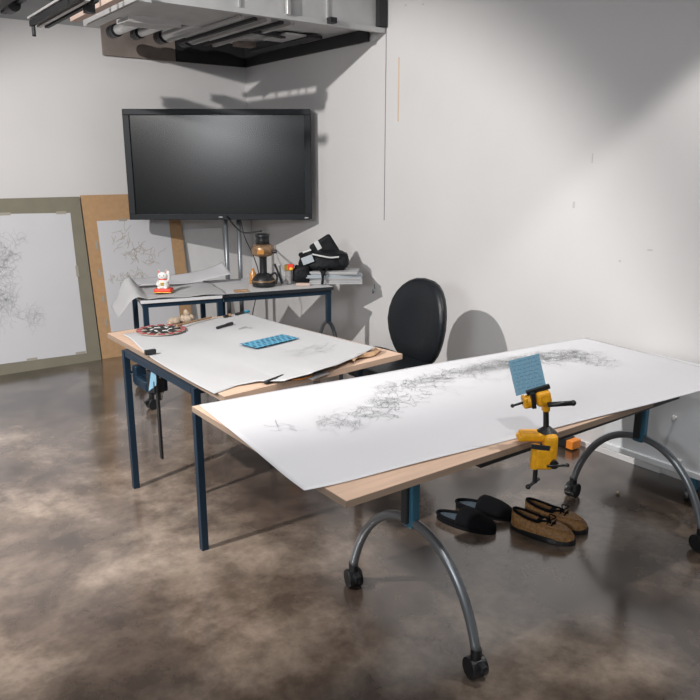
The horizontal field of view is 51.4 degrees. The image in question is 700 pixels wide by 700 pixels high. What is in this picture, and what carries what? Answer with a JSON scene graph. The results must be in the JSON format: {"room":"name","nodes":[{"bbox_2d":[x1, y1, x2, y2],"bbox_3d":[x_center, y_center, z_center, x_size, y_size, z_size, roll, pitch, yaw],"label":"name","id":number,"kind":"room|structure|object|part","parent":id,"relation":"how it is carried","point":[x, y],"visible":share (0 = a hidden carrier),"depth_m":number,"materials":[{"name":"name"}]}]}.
{"room":"design studio","nodes":[
{"label":"design studio","id":0,"kind":"room"},
{"bbox_2d":[0,0,99,27],"bbox_3d":[-4.023,-2.541,4.366,7.540,0.660,0.100,-10,18,-36],"label":"wall","id":1,"kind":"structure","parent":0,"point":[28,7],"depth_m":5.52,"materials":[{"name":"paint"}]},
{"bbox_2d":[0,18,253,352],"bbox_3d":[-3.993,-0.932,4.734,7.540,2.640,0.100,-10,18,-36],"label":"wall","id":2,"kind":"structure","parent":0,"point":[62,100],"depth_m":5.84,"materials":[{"name":"paint"}]},
{"bbox_2d":[0,356,699,699],"bbox_3d":[-1.201,1.313,1.469,8.100,0.100,9.600,-10,18,-36],"label":"floor","id":3,"kind":"structure","parent":0,"point":[109,590],"depth_m":2.86,"materials":[{"name":"concrete"}]},
{"bbox_2d":[0,197,100,374],"bbox_3d":[-2.768,-0.472,5.583,1.534,1.338,0.220,-10,18,-36],"label":"board","id":4,"kind":"object","parent":3,"relation":"on","point":[48,318],"visible":1,"depth_m":5.80,"materials":[{"name":"white paper"}]},
{"bbox_2d":[80,194,190,358],"bbox_3d":[-1.812,-0.657,6.289,0.845,1.348,0.210,-10,18,-36],"label":"board","id":5,"kind":"object","parent":3,"relation":"on","point":[119,247],"visible":0.75,"depth_m":6.17,"materials":[{"name":"brown wood"}]},
{"bbox_2d":[132,282,222,409],"bbox_3d":[-1.215,-0.050,5.121,0.578,0.740,0.627,-6,15,-23],"label":"side table","id":6,"kind":"object","parent":3,"relation":"on","point":[202,300],"visible":0.23,"depth_m":4.82,"materials":[{"name":"blue metal"}]},
{"bbox_3d":[-1.542,-0.253,5.232,0.034,0.360,0.034,-6,15,-23],"label":"leg","id":7,"kind":"part","parent":6,"relation":"part of","materials":[{"name":"blue metal"}]},
{"bbox_3d":[-1.324,-0.129,4.742,0.034,0.360,0.034,-6,15,-23],"label":"leg","id":8,"kind":"part","parent":6,"relation":"part of","materials":[{"name":"blue metal"}]},
{"bbox_2d":[111,277,225,317],"bbox_3d":[-1.233,-0.376,4.916,0.710,0.206,0.420,-6,15,-23],"label":"paper","id":9,"kind":"object","parent":6,"relation":"on","point":[129,290],"visible":0.93,"depth_m":4.87,"materials":[{"name":"white paper"}]},
{"bbox_2d":[153,269,173,292],"bbox_3d":[-1.246,-0.462,4.852,0.120,0.152,0.090,0,14,0],"label":"cat figurine","id":10,"kind":"object","parent":9,"relation":"on","point":[163,285],"visible":1,"depth_m":4.83,"materials":[{"name":"white ceramic"}]},
{"bbox_2d":[154,287,173,291],"bbox_3d":[-1.246,-0.402,4.868,0.115,0.028,0.085,0,14,0],"label":"cushion","id":11,"kind":"object","parent":10,"relation":"attached to","point":[159,289],"depth_m":4.83,"materials":[{"name":"red fabric"}]},
{"bbox_3d":[-1.104,-0.312,4.793,0.520,0.028,0.030,-6,15,-23],"label":"frame rail","id":12,"kind":"part","parent":6,"relation":"part of","materials":[{"name":"blue metal"}]},
{"bbox_2d":[132,262,230,284],"bbox_3d":[-1.250,-0.555,5.315,0.720,0.108,0.260,-6,15,-23],"label":"rolled paper","id":13,"kind":"object","parent":6,"relation":"on","point":[219,270],"visible":0.8,"depth_m":5.34,"materials":[{"name":"white paper"}]},
{"bbox_3d":[-1.096,-0.300,5.417,0.034,0.360,0.034,-6,15,-23],"label":"leg","id":14,"kind":"part","parent":6,"relation":"part of","materials":[{"name":"blue metal"}]},
{"bbox_3d":[-0.879,-0.176,4.928,0.034,0.360,0.034,-6,15,-23],"label":"leg","id":15,"kind":"part","parent":6,"relation":"part of","materials":[{"name":"blue metal"}]},
{"bbox_2d":[182,228,226,319],"bbox_3d":[-1.390,-0.595,6.700,0.550,1.022,0.105,-10,18,-36],"label":"board","id":16,"kind":"object","parent":3,"relation":"on","point":[203,248],"visible":0.29,"depth_m":6.69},
{"bbox_2d":[122,109,311,313],"bbox_3d":[-1.056,-0.962,6.122,1.485,2.011,0.400,0,14,0],"label":"television","id":17,"kind":"object","parent":3,"relation":"on","point":[182,164],"visible":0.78,"depth_m":5.84,"materials":[{"name":"black plastic"}]},
{"bbox_2d":[226,216,261,233],"bbox_3d":[-0.816,-0.940,5.518,0.023,0.102,0.924,-6,16,-23],"label":"power cable","id":18,"kind":"object","parent":17,"relation":"attached to","point":[226,216],"visible":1,"depth_m":5.51,"materials":[{"name":"black plastic"}]},
{"bbox_2d":[240,220,258,314],"bbox_3d":[-0.812,-0.492,5.985,0.069,1.152,0.466,-5,15,-18],"label":"cable","id":19,"kind":"object","parent":17,"relation":"hanging from","point":[240,220],"visible":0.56,"depth_m":5.93,"materials":[{"name":"black plastic"}]},
{"bbox_2d":[107,314,401,550],"bbox_3d":[-0.505,0.333,3.601,0.965,0.748,1.363,-10,18,-36],"label":"work table","id":20,"kind":"object","parent":3,"relation":"on","point":[132,352],"visible":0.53,"depth_m":3.08,"materials":[{"name":"beige wood"}]},
{"bbox_3d":[-1.084,0.348,3.598,0.030,0.720,0.030,-10,18,-36],"label":"leg","id":21,"kind":"part","parent":20,"relation":"part of","materials":[{"name":"blue metal"}]},
{"bbox_2d":[124,364,167,394],"bbox_3d":[-0.968,0.127,3.455,0.116,0.140,0.344,-10,18,-36],"label":"bench vise","id":22,"kind":"object","parent":20,"relation":"attached to","point":[143,378],"visible":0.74,"depth_m":3.43,"materials":[{"name":"blue metal"}]},
{"bbox_2d":[144,349,163,458],"bbox_3d":[-0.893,0.252,3.358,0.075,0.526,0.050,-10,18,-36],"label":"clamp","id":23,"kind":"object","parent":20,"relation":"hanging from","point":[158,389],"visible":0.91,"depth_m":3.34,"materials":[{"name":"black plastic"}]},
{"bbox_3d":[-0.853,0.088,3.219,0.028,0.028,0.740,-10,18,-36],"label":"frame rail","id":24,"kind":"part","parent":20,"relation":"part of","materials":[{"name":"blue metal"}]},
{"bbox_2d":[167,309,194,324],"bbox_3d":[-0.927,-0.177,3.959,0.149,0.084,0.111,-10,18,-36],"label":"figurine","id":25,"kind":"object","parent":20,"relation":"on","point":[186,317],"visible":0.9,"depth_m":3.94,"materials":[{"name":"beige ceramic"}]},
{"bbox_3d":[-0.621,0.499,3.008,0.030,0.720,0.030,-10,18,-36],"label":"leg","id":26,"kind":"part","parent":20,"relation":"part of","materials":[{"name":"blue metal"}]},
{"bbox_2d":[123,313,373,393],"bbox_3d":[-0.522,-0.037,3.470,0.905,0.031,1.360,-10,18,-36],"label":"paper sheet","id":27,"kind":"object","parent":20,"relation":"on","point":[211,358],"visible":0.89,"depth_m":3.34,"materials":[{"name":"white paper"}]},
{"bbox_2d":[136,324,185,335],"bbox_3d":[-0.974,-0.105,3.748,0.251,0.008,0.250,10,17,35],"label":"disc","id":28,"kind":"object","parent":27,"relation":"on","point":[159,329],"visible":0.97,"depth_m":3.73,"materials":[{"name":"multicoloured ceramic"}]},
{"bbox_2d":[176,316,211,325],"bbox_3d":[-0.838,-0.155,3.918,0.011,0.023,0.300,7,16,24],"label":"wooden stick","id":29,"kind":"object","parent":27,"relation":"on","point":[210,316],"visible":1,"depth_m":3.91,"materials":[{"name":"wood"}]},
{"bbox_2d":[216,322,233,328],"bbox_3d":[-0.662,-0.129,3.841,0.018,0.018,0.130,8,16,27],"label":"marker pen","id":30,"kind":"object","parent":27,"relation":"on","point":[229,323],"visible":1,"depth_m":3.84,"materials":[{"name":"black plastic"}]},
{"bbox_2d":[235,310,249,314],"bbox_3d":[-0.619,-0.215,4.182,0.018,0.018,0.110,10,17,34],"label":"marker pen","id":31,"kind":"object","parent":27,"relation":"on","point":[245,311],"visible":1,"depth_m":4.18,"materials":[{"name":"plastic"}]},
{"bbox_2d":[241,334,297,347],"bbox_3d":[-0.387,-0.044,3.511,0.122,0.002,0.275,13,19,41],"label":"print","id":32,"kind":"object","parent":27,"relation":"on","point":[276,339],"visible":1,"depth_m":3.50},
{"bbox_2d":[264,374,283,383],"bbox_3d":[-0.290,0.112,2.916,0.018,0.012,0.160,9,17,32],"label":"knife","id":33,"kind":"object","parent":20,"relation":"on","point":[268,381],"visible":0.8,"depth_m":2.87,"materials":[{"name":"silver metal"}]},
{"bbox_2d":[289,373,312,379],"bbox_3d":[-0.202,0.110,2.938,0.136,0.008,0.050,-7,16,-27],"label":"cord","id":34,"kind":"object","parent":20,"relation":"on","point":[311,373],"visible":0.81,"depth_m":2.92,"materials":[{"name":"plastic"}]},
{"bbox_2d":[300,371,329,379],"bbox_3d":[-0.152,0.101,2.985,0.090,0.002,0.120,10,17,35],"label":"card","id":35,"kind":"object","parent":20,"relation":"on","point":[317,374],"visible":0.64,"depth_m":2.97,"materials":[{"name":"paper"}]},
{"bbox_3d":[0.042,0.371,3.508,0.030,0.720,0.030,-10,18,-36],"label":"leg","id":36,"kind":"part","parent":20,"relation":"part of","materials":[{"name":"blue metal"}]},
{"bbox_2d":[348,347,383,361],"bbox_3d":[0.071,0.021,3.267,0.064,0.015,0.260,9,17,32],"label":"scrap","id":37,"kind":"object","parent":20,"relation":"on","point":[375,351],"visible":0.95,"depth_m":3.27,"materials":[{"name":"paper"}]},
{"bbox_2d":[203,275,342,379],"bbox_3d":[-0.557,-0.108,5.299,0.813,0.765,0.913,-6,15,-23],"label":"folding table","id":38,"kind":"object","parent":3,"relation":"on","point":[284,290],"depth_m":5.15,"materials":[{"name":"blue metal"}]},
{"bbox_3d":[-0.926,-0.285,5.274,0.040,0.340,0.040,-6,15,-23],"label":"post","id":39,"kind":"part","parent":38,"relation":"part of","materials":[{"name":"blue metal"}]},
{"bbox_2d":[233,289,248,291],"bbox_3d":[-0.746,-0.406,4.977,0.100,0.012,0.050,-4,15,-14],"label":"scrap","id":40,"kind":"object","parent":38,"relation":"on","point":[236,290],"visible":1,"depth_m":4.96,"materials":[{"name":"wood"}]},
{"bbox_2d":[249,268,255,283],"bbox_3d":[-0.707,-0.540,5.302,0.052,0.112,0.052,-10,18,-36],"label":"bottle","id":41,"kind":"object","parent":38,"relation":"on","point":[252,274],"visible":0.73,"depth_m":5.28,"materials":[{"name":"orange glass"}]},
{"bbox_2d":[251,233,277,286],"bbox_3d":[-0.617,-0.637,5.154,0.174,0.372,0.174,-7,16,-25],"label":"lantern","id":42,"kind":"object","parent":38,"relation":"on","point":[262,248],"visible":1,"depth_m":5.11,"materials":[{"name":"black plastic"}]},
{"bbox_3d":[-0.540,-0.511,5.158,0.063,0.089,0.019,3,15,11],"label":"handle","id":43,"kind":"part","parent":42,"relation":"part of","materials":[{"name":"black plastic"}]},
{"bbox_3d":[-0.497,-0.377,5.071,0.780,0.028,0.030,-6,15,-23],"label":"rail","id":44,"kind":"part","parent":38,"relation":"part of","materials":[{"name":"blue metal"}]},
{"bbox_2d":[274,263,283,283],"bbox_3d":[-0.514,-0.551,5.250,0.072,0.149,0.025,0,14,0],"label":"pliers","id":45,"kind":"object","parent":38,"relation":"on","point":[275,266],"visible":1,"depth_m":5.24,"materials":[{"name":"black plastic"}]},
{"bbox_2d":[284,264,293,283],"bbox_3d":[-0.441,-0.552,5.276,0.074,0.148,0.079,0,14,0],"label":"jar","id":46,"kind":"object","parent":38,"relation":"on","point":[288,268],"visible":1,"depth_m":5.26,"materials":[{"name":"clear glass"}]},
{"bbox_2d":[292,265,310,282],"bbox_3d":[-0.350,-0.550,5.298,0.145,0.142,0.105,0,14,0],"label":"pouch","id":47,"kind":"object","parent":38,"relation":"on","point":[300,273],"visible":0.8,"depth_m":5.25,"materials":[{"name":"fabric"}]},
{"bbox_3d":[-0.336,-0.471,5.214,0.100,0.020,0.030,0,14,0],"label":"cork strip","id":48,"kind":"part","parent":38,"relation":"part of","materials":[{"name":"beige wood"}]},
{"bbox_3d":[-0.209,-0.047,5.442,0.028,0.412,0.247,-6,15,-23],"label":"leg","id":49,"kind":"part","parent":38,"relation":"part of","materials":[{"name":"grey metal"}]},
{"bbox_3d":[-0.157,-0.319,5.248,0.034,0.250,0.040,-6,15,-23],"label":"post","id":50,"kind":"part","parent":38,"relation":"part of","materials":[{"name":"blue metal"}]},
{"bbox_3d":[-0.104,0.013,5.207,0.028,0.412,0.247,-6,15,-23],"label":"leg","id":51,"kind":"part","parent":38,"relation":"part of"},
{"bbox_2d":[309,276,362,283],"bbox_3d":[-0.122,-0.530,5.397,0.427,0.043,0.250,0,14,0],"label":"paper stack","id":52,"kind":"object","parent":38,"relation":"on","point":[312,280],"visible":0.62,"depth_m":5.28,"materials":[{"name":"white paper"}]},
{"bbox_2d":[306,272,361,277],"bbox_3d":[-0.125,-0.564,5.389,0.409,0.021,0.260,-1,14,-6],"label":"paper stack","id":53,"kind":"object","parent":52,"relation":"on","point":[359,275],"visible":0.45,"depth_m":5.27,"materials":[{"name":"white paper"}]},
{"bbox_2d":[310,268,359,274],"bbox_3d":[-0.135,-0.584,5.379,0.405,0.021,0.249,1,14,4],"label":"paper stack","id":54,"kind":"object","parent":53,"relation":"on","point":[348,271],"visible":0.71,"depth_m":5.28,"materials":[{"name":"white paper"}]},
{"bbox_2d":[298,234,348,284],"bbox_3d":[-0.196,-0.670,5.323,0.381,0.343,0.284,0,14,0],"label":"bag","id":55,"kind":"object","parent":54,"relation":"on","point":[323,254],"visible":0.99,"depth_m":5.28,"materials":[{"name":"fabric"}]},
{"bbox_2d":[348,278,446,376],"bbox_3d":[0.218,0.061,4.289,0.666,0.935,0.578,-10,18,-36],"label":"office chair","id":56,"kind":"object","parent":3,"relation":"on","point":[417,313],"visible":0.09,"depth_m":4.30,"materials":[{"name":"black leather"}]},
{"bbox_3d":[0.248,0.118,4.261,0.420,0.075,0.400,-10,18,-36],"label":"seat","id":57,"kind":"part","parent":56,"relation":"part of","materials":[{"name":"black leather"}]},
{"bbox_3d":[0.420,-0.161,4.362,0.130,0.540,0.490,-10,18,-36],"label":"backrest","id":58,"kind":"part","parent":56,"relation":"part of","materials":[{"name":"black leather"}]},
{"bbox_2d":[436,506,495,534],"bbox_3d":[0.523,0.753,3.290,0.295,0.086,0.115,9,17,33],"label":"slipper","id":59,"kind":"object","parent":3,"relation":"on","point":[468,519],"visible":1,"depth_m":3.24,"materials":[{"name":"black fabric"}]},
{"bbox_2d":[455,494,511,520],"bbox_3d":[0.631,0.723,3.409,0.295,0.086,0.115,8,16,29],"label":"slipper","id":60,"kind":"object","parent":3,"relation":"on","point":[494,508],"visible":0.8,"depth_m":3.36,"materials":[{"name":"black fabric"}]},
{"bbox_2d":[344,397,699,679],"bbox_3d":[0.776,0.512,2.879,1.518,0.758,0.759,-10,18,-36],"label":"folding table","id":61,"kind":"object","parent":3,"relation":"on","point":[475,665],"visible":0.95,"depth_m":2.59,"materials":[{"name":"blue paint"}]},
{"bbox_3d":[0.102,0.699,2.650,0.033,0.345,0.327,-10,18,-36],"label":"leg","id":62,"kind":"part","parent":61,"relation":"part of","materials":[{"name":"grey metal"}]},
{"bbox_3d":[0.207,0.434,2.439,0.042,0.345,0.055,-10,18,-36],"label":"post","id":63,"kind":"part","parent":61,"relation":"part of","materials":[{"name":"blue metal"}]},
{"bbox_2d":[192,403,653,507],"bbox_3d":[0.259,0.197,2.534,1.338,0.020,0.926,-10,18,-36],"label":"tabletop","id":64,"kind":"object","parent":61,"relation":"on","point":[355,492],"visible":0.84,"depth_m":2.00,"materials":[{"name":"beige wood"}]},
{"bbox_2d":[200,338,699,490],"bbox_3d":[0.508,0.148,2.663,1.948,0.007,0.805,-9,17,-30],"label":"drawing","id":65,"kind":"object","parent":64,"relation":"on","point":[325,434],"visible":0.89,"depth_m":2.49,"materials":[{"name":"white paper"}]},
{"bbox_2d":[511,384,575,489],"bbox_3d":[0.561,0.256,2.148,0.188,0.319,0.091,0,14,0],"label":"vise","id":66,"kind":"object","parent":64,"relation":"attached to","point":[544,456],"visible":1,"depth_m":2.13,"materials":[{"name":"yellow metal"}]},
{"bbox_3d":[0.491,0.158,2.124,0.048,0.018,0.011,-4,15,-17],"label":"lever","id":67,"kind":"part","parent":66,"relation":"part of","materials":[{"name":"black plastic"}]},
{"bbox_2d":[508,354,545,395],"bbox_3d":[0.519,0.072,2.125,0.115,0.124,0.016,-1,14,-3],"label":"card","id":68,"kind":"object","parent":66,"relation":"attached to","point":[526,372],"visible":1,"depth_m":2.12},
{"bbox_3d":[0.585,0.202,2.150,0.060,0.086,0.060,0,14,0],"label":"swivel post","id":69,"kind":"part","parent":66,"relation":"part of","materials":[{"name":"black plastic"}]},
{"bbox_3d":[0.610,0.335,2.135,0.066,0.026,0.026,0,14,0],"label":"knob","id":70,"kind":"part","parent":66,"relation":"part of","materials":[{"name":"black plastic"}]},
{"bbox_3d":[0.312,0.768,2.380,0.033,0.345,0.327,-10,18,-36],"label":"leg","id":71,"kind":"part","parent":61,"relation":"part of","materials":[{"name":"grey metal"}]},
{"bbox_3d":[0.836,0.264,2.528,1.120,0.016,0.022,-10,18,-36],"label":"rail","id":72,"kind":"part","parent":61,"relation":"part of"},
{"bbox_3d":[1.186,0.505,3.414,0.033,0.345,0.327,-10,18,-36],"label":"leg","id":73,"kind":"part","parent":61,"relation":"part of","materials":[{"name":"grey metal"}]},
{"bbox_3d":[1.290,0.240,3.203,0.042,0.345,0.055,-10,18,-36],"label":"post","id":74,"kind":"part","parent":61,"relation":"part of","materials":[{"name":"blue metal"}]},
{"bbox_3d":[1.395,0.574,3.144,0.033,0.345,0.327,-10,18,-36],"label":"leg","id":75,"kind":"part","parent":61,"relation":"part of","materials":[{"name":"grey metal"}]},
{"bbox_2d":[510,506,575,546],"bbox_3d":[0.848,0.770,3.199,0.300,0.100,0.118,10,17,35],"label":"shoe","id":76,"kind":"object","parent":3,"relation":"on","point":[530,524],"visible":1,"depth_m":3.17,"materials":[{"name":"brown fabric"}]},
{"bbox_2d":[525,497,588,534],"bbox_3d":[0.931,0.746,3.292,0.300,0.100,0.118,9,17,33],"label":"shoe","id":77,"kind":"object","parent":3,"relation":"on","point":[573,521],"visible":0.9,"depth_m":3.26,"materials":[{"name":"brown fabric"}]},
{"bbox_2d":[558,436,580,449],"bbox_3d":[1.166,0.497,4.333,0.080,0.056,0.440,-10,18,-36],"label":"tool case","id":78,"kind":"object","parent":3,"relation":"on","point":[571,443],"visible":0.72,"depth_m":4.17,"materials":[{"name":"orange plastic"}]},
{"bbox_2d":[601,353,699,500],"bbox_3d":[1.772,0.454,3.334,0.242,0.645,1.255,-10,18,-36],"label":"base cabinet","id":79,"kind":"object","parent":3,"relation":"on","point":[675,424],"visible":0.47,"depth_m":3.49,"materials":[{"name":"metal"}]},
{"bbox_3d":[1.654,0.629,3.506,0.040,0.110,0.050,-10,18,-36],"label":"leg","id":80,"kind":"part","parent":79,"relation":"part of","materials":[{"name":"blue paint"}]},
{"bbox_2d":[246,0,699,479],"bbox_3d":[1.854,-0.900,3.272,0.100,3.300,9.400,-10,18,-36],"label":"wall","id":81,"kind":"structure","parent":0,"point":[505,106],"depth_m":4.37,"materials":[{"name":"paint"}]},
{"bbox_2d":[384,27,386,219],"bbox_3d":[0.252,-1.696,5.183,0.003,1.520,0.006,-10,18,-36],"label":"trim","id":82,"kind":"structure","parent":81,"relation":"attached to","point":[386,27],"depth_m":5.20,"materials":[{"name":"white paint"}]},
{"bbox_2d":[397,57,399,121],"bbox_3d":[0.336,-1.804,5.040,0.002,0.420,0.012,-10,18,-36],"label":"tape strip","id":83,"kind":"object","parent":81,"relation":"attached to","point":[398,57],"visible":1,"depth_m":5.04,"materials":[{"name":"beige paper"}]},
{"bbox_2d":[580,440,661,472],"bbox_3d":[1.462,0.579,4.093,0.010,0.028,0.620,-10,18,-36],"label":"baseboard","id":84,"kind":"structure","parent":81,"relation":"attached to","point":[583,443],"depth_m":4.01,"materials":[{"name":"white paint"}]},
{"bbox_3d":[-1.201,-1.982,0.630,8.100,0.100,9.600,-10,18,-36],"label":"ceiling","id":85,"kind":"structure","parent":0,"visible":0},
{"bbox_2d":[0,0,25,14],"bbox_3d":[-1.745,-2.225,3.663,0.120,0.925,0.950,-10,18,-36],"label":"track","id":86,"kind":"object","parent":85,"relation":"hanging from","point":[10,7],"visible":1,"depth_m":3.86,"materials":[{"name":"metal"}]},
{"bbox_3d":[-1.788,-1.820,3.764,0.050,0.040,0.900,-10,18,-36],"label":"rail","id":87,"kind":"part","parent":86,"relation":"part of","materials":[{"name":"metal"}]},
{"bbox_2d":[27,0,98,36],"bbox_3d":[-1.642,-2.313,4.049,0.140,0.945,0.950,-10,18,-36],"label":"track","id":88,"kind":"object","parent":85,"relation":"hanging from","point":[55,12],"visible":1,"depth_m":4.11,"materials":[{"name":"metal"}]},
{"bbox_3d":[-1.646,-1.956,4.136,0.130,0.012,0.950,-10,18,-36],"label":"plate","id":89,"kind":"part","parent":88,"relation":"part of","materials":[{"name":"metal"}]},
{"bbox_3d":[-1.682,-1.920,4.118,0.022,0.035,0.950,-10,18,-36],"label":"rail","id":90,"kind":"part","parent":88,"relation":"part of","materials":[{"name":"metal"}]},
{"bbox_3d":[-1.646,-1.927,4.144,0.022,0.035,0.950,-10,18,-36],"label":"rail","id":91,"kind":"part","parent":88,"relation":"part of","materials":[{"name":"metal"}]},
{"bbox_3d":[-1.610,-1.933,4.170,0.022,0.035,0.950,-10,18,-36],"label":"rail","id":92,"kind":"part","parent":88,"relation":"part of","materials":[{"name":"metal"}]},
{"bbox_2d":[70,0,123,21],"bbox_3d":[-1.454,-2.366,4.077,0.050,0.855,0.850,-10,18,-36],"label":"batten","id":93,"kind":"object","parent":85,"relation":"hanging from","point":[101,5],"visible":0.88,"depth_m":4.15,"materials":[{"name":"wood"}]},
{"bbox_2d":[83,0,151,27],"bbox_3d":[-1.403,-2.409,4.237,0.076,0.851,0.953,-10,18,-36],"label":"cable tray","id":94,"kind":"object","parent":85,"relation":"hanging from","point":[124,7],"visible":0.93,"depth_m":4.29,"materials":[{"name":"metal"}]},
{"bbox_2d":[53,0,387,67],"bbox_3d":[-1.030,-2.626,5.208,1.732,0.810,2.035,-10,18,-36],"label":"rack","id":95,"kind":"object","parent":85,"relation":"hanging from","point":[248,33],"visible":0.98,"depth_m":5.04,"materials":[{"name":"metal"}]},
{"bbox_2d":[106,23,138,38],"bbox_3d":[-1.549,-2.336,5.206,0.099,0.103,0.854,-12,18,-38],"label":"pipe","id":96,"kind":"object","parent":95,"relation":"attached to","point":[113,31],"visible":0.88,"depth_m":5.38,"materials":[{"name":"metal"}]},
{"bbox_2d":[130,27,159,39],"bbox_3d":[-1.405,-2.363,5.311,0.089,0.094,0.854,-12,18,-38],"label":"pipe","id":97,"kind":"object","parent":95,"relation":"attached to","point":[139,33],"visible":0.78,"depth_m":5.49,"materials":[{"name":"metal"}]},
{"bbox_2d":[153,25,201,44],"bbox_3d":[-1.246,-2.391,5.426,0.113,0.116,0.855,-12,18,-38],"label":"pipe","id":98,"kind":"object","parent":95,"relation":"attached to","point":[160,37],"visible":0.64,"depth_m":5.52,"materials":[{"name":"metal"}]},
{"bbox_3d":[-1.055,-2.136,4.601,0.760,0.012,0.720,-10,18,-36],"label":"panel","id":99,"kind":"part","parent":95,"relation":"part of","materials":[{"name":"metal"}]},
{"bbox_2d":[177,32,214,46],"bbox_3d":[-1.086,-2.420,5.543,0.119,0.122,0.855,-11,18,-38],"label":"pipe","id":100,"kind":"object","parent":95,"relation":"attached to","point":[187,44],"visible":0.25,"depth_m":5.75,"materials":[{"name":"metal"}]},
{"bbox_3d":[-0.895,-2.446,5.678,0.520,0.020,0.520,-10,18,-36],"label":"round plate","id":101,"kind":"part","parent":95,"relation":"part of","materials":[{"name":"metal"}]},
{"bbox_3d":[-0.447,-2.096,4.566,1.700,0.030,0.040,-10,18,-36],"label":"rail","id":102,"kind":"part","parent":95,"relation":"part of","materials":[{"name":"metal"}]},
{"bbox_3d":[-0.461,-2.296,5.188,0.900,0.012,0.920,-10,18,-36],"label":"panel","id":103,"kind":"part","parent":95,"relation":"part of","materials":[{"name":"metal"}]},
{"bbox_3d":[-0.445,-2.336,5.448,0.300,0.012,0.340,-10,18,-36],"label":"access plate","id":104,"kind":"part","parent":95,"relation":"part of","materials":[{"name":"metal"}]},
{"bbox_3d":[-0.453,-2.471,4.479,1.700,0.750,0.020,-10,18,-36],"label":"panel","id":105,"kind":"part","parent":95,"relation":"part of","materials":[{"name":"metal"}]},
{"bbox_3d":[-0.389,-2.456,4.480,0.026,0.720,0.026,-10,18,-36],"label":"hanger rod","id":106,"kind":"part","parent":95,"relation":"part of","materials":[{"name":"metal"}]},
{"bbox_3d":[0.217,-2.571,4.933,0.070,0.700,0.040,-10,18,-36],"label":"panel","id":107,"kind":"part","parent":95,"relation":"part of","materials":[{"name":"metal"}]}
]}

